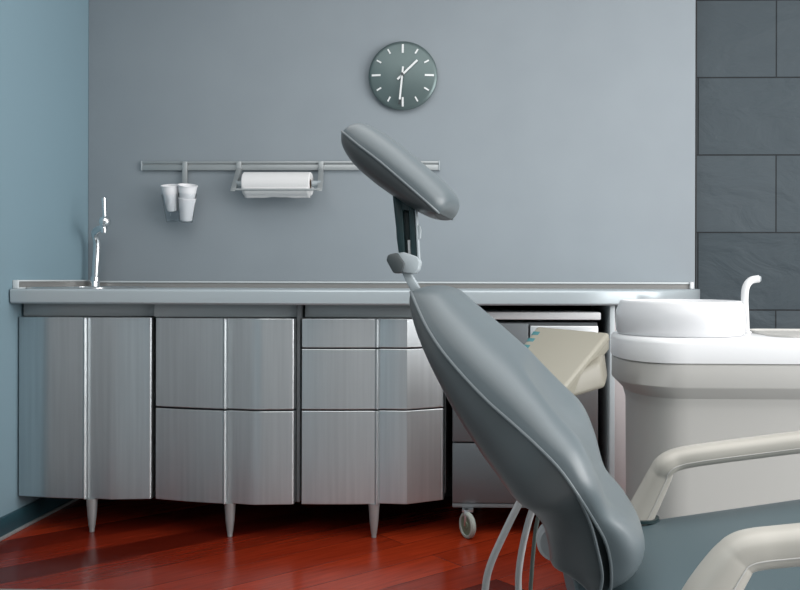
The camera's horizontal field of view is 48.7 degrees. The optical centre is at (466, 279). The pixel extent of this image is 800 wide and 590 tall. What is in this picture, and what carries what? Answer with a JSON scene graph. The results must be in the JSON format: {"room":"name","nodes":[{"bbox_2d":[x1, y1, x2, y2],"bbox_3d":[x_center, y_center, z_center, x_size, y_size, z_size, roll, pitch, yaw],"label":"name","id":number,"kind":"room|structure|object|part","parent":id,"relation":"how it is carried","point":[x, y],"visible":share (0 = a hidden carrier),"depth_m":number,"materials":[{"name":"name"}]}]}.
{"room":"dental clinic","nodes":[
{"label":"dental clinic","id":0,"kind":"room"},
{"bbox_2d":[0,0,88,516],"bbox_3d":[-1.793,-0.444,0.847,0.100,2.750,6.360,0,0,2],"label":"wall","id":1,"kind":"structure","parent":0,"point":[44,44],"depth_m":3.42,"materials":[{"name":"blue paint"}]},
{"bbox_2d":[0,497,73,536],"bbox_3d":[-1.671,0.892,3.467,0.014,0.071,0.795,0,0,2],"label":"baseboard","id":2,"kind":"structure","parent":1,"relation":"attached to","point":[33,510],"depth_m":3.35,"materials":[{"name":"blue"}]},
{"bbox_2d":[0,498,78,540],"bbox_3d":[-1.658,0.926,3.467,0.012,0.012,0.795,0,0,2],"label":"trim","id":3,"kind":"structure","parent":1,"relation":"attached to","point":[39,518],"depth_m":3.39,"materials":[{"name":"silver metal"}]},
{"bbox_2d":[0,496,566,589],"bbox_3d":[0.784,0.968,0.750,5.266,0.060,6.500,0,0,2],"label":"floor","id":4,"kind":"structure","parent":0,"point":[134,544],"depth_m":3.05,"materials":[{"name":"red wood"}]},
{"bbox_2d":[19,303,159,531],"bbox_3d":[-1.412,0.510,3.537,0.511,0.844,0.602,0,0,2],"label":"base cabinet","id":5,"kind":"object","parent":4,"relation":"on","point":[87,372],"visible":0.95,"depth_m":3.25,"materials":[{"name":"grey metal"}]},
{"bbox_3d":[-1.537,0.472,3.288,0.273,0.670,0.097,0,0,2],"label":"door","id":6,"kind":"part","parent":5,"relation":"part of","materials":[{"name":"metal"}]},
{"bbox_3d":[-1.418,0.112,3.331,0.498,0.047,0.055,0,0,2],"label":"rail","id":7,"kind":"part","parent":5,"relation":"part of","materials":[{"name":"grey metal"}]},
{"bbox_3d":[-1.389,0.870,3.260,0.042,0.125,0.042,0,0,2],"label":"leg","id":8,"kind":"part","parent":5,"relation":"part of","materials":[{"name":"silver metal"}]},
{"bbox_3d":[-1.282,0.473,3.282,0.238,0.670,0.095,0,0,2],"label":"door","id":9,"kind":"part","parent":5,"relation":"part of","materials":[{"name":"metal"}]},
{"bbox_2d":[154,304,308,536],"bbox_3d":[-0.876,0.511,3.495,0.548,0.845,0.658,0,0,2],"label":"base cabinet","id":10,"kind":"object","parent":4,"relation":"on","point":[229,377],"visible":0.88,"depth_m":3.19,"materials":[{"name":"grey metal"}]},
{"bbox_3d":[-0.887,0.113,3.294,0.534,0.047,0.100,0,0,2],"label":"rail","id":11,"kind":"part","parent":10,"relation":"part of","materials":[{"name":"grey metal"}]},
{"bbox_3d":[-0.884,0.302,3.243,0.526,0.328,0.153,0,0,2],"label":"drawer","id":12,"kind":"part","parent":10,"relation":"part of","materials":[{"name":"metal"}]},
{"bbox_3d":[-0.885,0.640,3.243,0.526,0.336,0.153,0,0,2],"label":"drawer","id":13,"kind":"part","parent":10,"relation":"part of","materials":[{"name":"metal"}]},
{"bbox_3d":[-0.862,0.871,3.202,0.042,0.125,0.042,0,0,2],"label":"leg","id":14,"kind":"part","parent":10,"relation":"part of","materials":[{"name":"silver metal"}]},
{"bbox_3d":[-0.607,0.450,3.512,0.012,0.719,0.610,0,0,2],"label":"panel","id":15,"kind":"part","parent":10,"relation":"part of","materials":[{"name":"grey metal"}]},
{"bbox_2d":[302,305,450,537],"bbox_3d":[-0.334,0.513,3.489,0.516,0.845,0.642,0,0,2],"label":"base cabinet","id":16,"kind":"object","parent":4,"relation":"on","point":[376,414],"visible":0.88,"depth_m":3.18,"materials":[{"name":"grey metal"}]},
{"bbox_2d":[10,280,699,304],"bbox_3d":[-0.356,0.046,3.468,2.638,0.086,0.723,0,0,2],"label":"countertop","id":17,"kind":"structure","parent":16,"relation":"on","point":[155,292],"depth_m":3.18,"materials":[{"name":"grey metal"}]},
{"bbox_2d":[26,286,145,288],"bbox_3d":[-1.511,0.099,3.516,0.314,0.146,0.462,0,0,2],"label":"sink","id":18,"kind":"object","parent":17,"relation":"in","point":[60,287],"visible":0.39,"depth_m":3.31,"materials":[{"name":"grey metal"}]},
{"bbox_2d":[90,198,110,285],"bbox_3d":[-1.556,-0.155,3.730,0.049,0.375,0.199,0,0,-38],"label":"faucet","id":19,"kind":"object","parent":17,"relation":"on","point":[104,221],"visible":0.94,"depth_m":3.78,"materials":[{"name":"silver metal"}]},
{"bbox_3d":[-1.563,-0.119,3.739,0.045,0.244,0.165,0,0,-36],"label":"spout","id":20,"kind":"part","parent":19,"relation":"part of","materials":[{"name":"silver metal"}]},
{"bbox_3d":[-1.514,-0.293,3.671,0.022,0.099,0.019,0,0,2],"label":"lever","id":21,"kind":"part","parent":19,"relation":"part of","materials":[{"name":"silver metal"}]},
{"bbox_3d":[-0.338,0.115,3.283,0.516,0.047,0.095,0,0,2],"label":"rail","id":22,"kind":"part","parent":16,"relation":"part of","materials":[{"name":"grey metal"}]},
{"bbox_3d":[-0.339,0.192,3.236,0.508,0.104,0.137,0,0,2],"label":"drawer","id":23,"kind":"part","parent":16,"relation":"part of","materials":[{"name":"metal"}]},
{"bbox_3d":[-0.339,0.359,3.236,0.508,0.218,0.137,0,0,2],"label":"drawer","id":24,"kind":"part","parent":16,"relation":"part of","materials":[{"name":"metal"}]},
{"bbox_3d":[-0.340,0.641,3.236,0.508,0.338,0.137,0,0,2],"label":"drawer","id":25,"kind":"part","parent":16,"relation":"part of","materials":[{"name":"metal"}]},
{"bbox_3d":[-0.338,0.873,3.195,0.042,0.125,0.042,0,0,2],"label":"leg","id":26,"kind":"part","parent":16,"relation":"part of","materials":[{"name":"silver metal"}]},
{"bbox_2d":[452,307,600,538],"bbox_3d":[0.222,0.527,3.439,0.539,0.820,0.593,0,0,2],"label":"rolling cart","id":27,"kind":"object","parent":4,"relation":"on","point":[475,484],"visible":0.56,"depth_m":3.22,"materials":[{"name":"grey metal"}]},
{"bbox_3d":[0.085,0.708,3.233,0.277,0.218,0.029,0,0,2],"label":"drawer","id":28,"kind":"part","parent":27,"relation":"part of","materials":[{"name":"grey metal"}]},
{"bbox_3d":[0.218,0.827,3.477,0.531,0.016,0.516,0,0,2],"label":"frame","id":29,"kind":"part","parent":27,"relation":"part of","materials":[{"name":"grey metal"}]},
{"bbox_3d":[0.086,0.375,3.233,0.277,0.434,0.029,0,0,2],"label":"drawer","id":30,"kind":"part","parent":27,"relation":"part of","materials":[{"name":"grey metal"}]},
{"bbox_3d":[0.354,0.492,3.225,0.248,0.650,0.031,0,0,2],"label":"door","id":31,"kind":"part","parent":27,"relation":"part of","materials":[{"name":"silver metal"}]},
{"bbox_2d":[482,327,609,589],"bbox_3d":[0.279,0.554,2.110,0.492,0.857,0.492,0,0,2],"label":"dental instrument unit","id":32,"kind":"object","parent":4,"relation":"on","point":[576,358],"visible":0.38,"depth_m":2.19,"materials":[{"name":"beige plastic"}]},
{"bbox_2d":[341,123,799,589],"bbox_3d":[0.408,0.337,1.480,1.234,1.200,0.758,0,0,2],"label":"dental chair","id":33,"kind":"object","parent":4,"relation":"on","point":[535,434],"visible":1,"depth_m":1.38,"materials":[{"name":"grey leather"}]},
{"bbox_3d":[-0.097,-0.052,1.483,0.006,0.030,0.008,0,0,2],"label":"slide rod","id":34,"kind":"part","parent":33,"relation":"part of","materials":[{"name":"white plastic"}]},
{"bbox_3d":[-0.091,0.008,1.488,0.037,0.044,0.030,0,0,2],"label":"stem","id":35,"kind":"part","parent":33,"relation":"part of","materials":[{"name":"grey plastic"}]},
{"bbox_3d":[-0.081,-0.080,1.485,0.006,0.024,0.015,0,0,2],"label":"adjusting knob","id":36,"kind":"part","parent":33,"relation":"part of","materials":[{"name":"grey plastic"}]},
{"bbox_3d":[0.111,0.249,1.518,0.394,0.479,0.542,0,0,2],"label":"backrest","id":37,"kind":"part","parent":33,"relation":"part of","materials":[{"name":"grey leather"}]},
{"bbox_3d":[0.607,0.503,1.480,0.836,0.236,0.749,0,0,2],"label":"seat","id":38,"kind":"part","parent":33,"relation":"part of","materials":[{"name":"grey leather"}]},
{"bbox_3d":[0.572,0.398,1.776,0.509,0.239,0.085,0,0,9],"label":"armrest","id":39,"kind":"part","parent":33,"relation":"part of","materials":[{"name":"grey plastic"}]},
{"bbox_3d":[0.412,0.382,1.140,0.292,0.163,0.076,0,0,2],"label":"armrest","id":40,"kind":"part","parent":33,"relation":"part of","materials":[{"name":"grey plastic"}]},
{"bbox_2d":[591,305,625,493],"bbox_3d":[0.665,0.515,3.491,0.277,0.845,0.585,0,0,2],"label":"base cabinet","id":41,"kind":"object","parent":4,"relation":"on","point":[611,397],"visible":0.11,"depth_m":3.25,"materials":[{"name":"grey metal"}]},
{"bbox_3d":[0.536,0.457,3.495,0.018,0.730,0.585,0,0,2],"label":"panel","id":42,"kind":"part","parent":41,"relation":"part of","materials":[{"name":"grey metal"}]},
{"bbox_3d":[0.669,0.478,3.273,0.257,0.670,0.060,0,0,2],"label":"door","id":43,"kind":"part","parent":41,"relation":"part of","materials":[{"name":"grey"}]},
{"bbox_2d":[610,275,799,518],"bbox_3d":[1.065,0.463,2.493,1.300,0.952,0.502,0,0,2],"label":"basin","id":44,"kind":"object","parent":4,"relation":"on","point":[689,371],"visible":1,"depth_m":2.30,"materials":[{"name":"white plastic"}]},
{"bbox_3d":[0.603,0.104,2.495,0.362,0.094,0.391,0,0,2],"label":"bowl","id":45,"kind":"part","parent":44,"relation":"part of","materials":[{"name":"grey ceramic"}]},
{"bbox_3d":[1.065,0.185,2.493,1.300,0.062,0.502,0,0,2],"label":"plate","id":46,"kind":"part","parent":44,"relation":"part of","materials":[{"name":"white ceramic"}]},
{"bbox_3d":[0.811,0.070,2.520,0.053,0.168,0.021,0,0,2],"label":"spout","id":47,"kind":"part","parent":44,"relation":"part of","materials":[{"name":"white ceramic"}]},
{"bbox_2d":[88,0,695,288],"bbox_3d":[-0.339,-0.440,3.855,2.650,2.750,0.050,0,0,2],"label":"wall","id":48,"kind":"structure","parent":0,"point":[562,132],"depth_m":3.83,"materials":[{"name":"paint"}]},
{"bbox_2d":[141,161,439,170],"bbox_3d":[-0.771,-0.497,3.833,1.307,0.042,0.016,0,0,2],"label":"wall rail","id":49,"kind":"object","parent":48,"relation":"attached to","point":[145,165],"visible":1,"depth_m":3.83,"materials":[{"name":"silver metal"}]},
{"bbox_2d":[161,161,196,222],"bbox_3d":[-1.231,-0.379,3.781,0.147,0.273,0.111,0,0,2],"label":"cup holder","id":50,"kind":"object","parent":49,"relation":"hanging from","point":[176,210],"visible":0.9,"depth_m":3.75,"materials":[{"name":"silver metal"}]},
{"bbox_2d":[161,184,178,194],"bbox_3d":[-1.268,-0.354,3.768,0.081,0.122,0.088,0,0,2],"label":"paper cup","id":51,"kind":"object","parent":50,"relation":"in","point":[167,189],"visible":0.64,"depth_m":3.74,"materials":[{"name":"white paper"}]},
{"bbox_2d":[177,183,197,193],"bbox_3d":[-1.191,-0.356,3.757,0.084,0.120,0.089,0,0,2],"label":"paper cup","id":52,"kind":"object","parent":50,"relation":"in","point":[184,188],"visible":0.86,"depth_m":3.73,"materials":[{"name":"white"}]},
{"bbox_2d":[230,161,323,190],"bbox_3d":[-0.807,-0.445,3.766,0.395,0.140,0.120,0,0,2],"label":"paper towel holder","id":53,"kind":"object","parent":49,"relation":"hanging from","point":[236,182],"visible":0.93,"depth_m":3.74,"materials":[{"name":"silver metal"}]},
{"bbox_3d":[-0.990,-0.445,3.771,0.023,0.140,0.121,0,0,-2],"label":"arm","id":54,"kind":"part","parent":53,"relation":"part of","materials":[{"name":"silver metal"}]},
{"bbox_2d":[241,172,313,197],"bbox_3d":[-0.808,-0.405,3.757,0.290,0.112,0.101,0,0,2],"label":"paper towel roll","id":55,"kind":"object","parent":53,"relation":"in","point":[248,179],"visible":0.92,"depth_m":3.71,"materials":[{"name":"white paper"}]},
{"bbox_3d":[-0.627,-0.444,3.761,0.024,0.140,0.123,0,0,-7],"label":"arm","id":56,"kind":"part","parent":53,"relation":"part of","materials":[{"name":"silver metal"}]},
{"bbox_2d":[369,41,436,109],"bbox_3d":[-0.277,-0.883,3.797,0.299,0.299,0.061,0,0,2],"label":"wall clock","id":57,"kind":"object","parent":48,"relation":"attached to","point":[403,74],"visible":1,"depth_m":3.79,"materials":[{"name":"grey metal"}]},
{"bbox_2d":[695,0,696,288],"bbox_3d":[0.989,-0.436,3.825,0.006,2.750,0.060,0,0,2],"label":"trim","id":58,"kind":"structure","parent":48,"relation":"attached to","point":[696,0],"depth_m":3.80,"materials":[{"name":"black"}]},
{"bbox_2d":[696,0,799,328],"bbox_3d":[0.871,-0.437,3.909,5.066,2.750,0.100,0,0,2],"label":"wall","id":59,"kind":"structure","parent":0,"point":[748,51],"depth_m":3.85,"materials":[{"name":"grey tile"}]}
]}

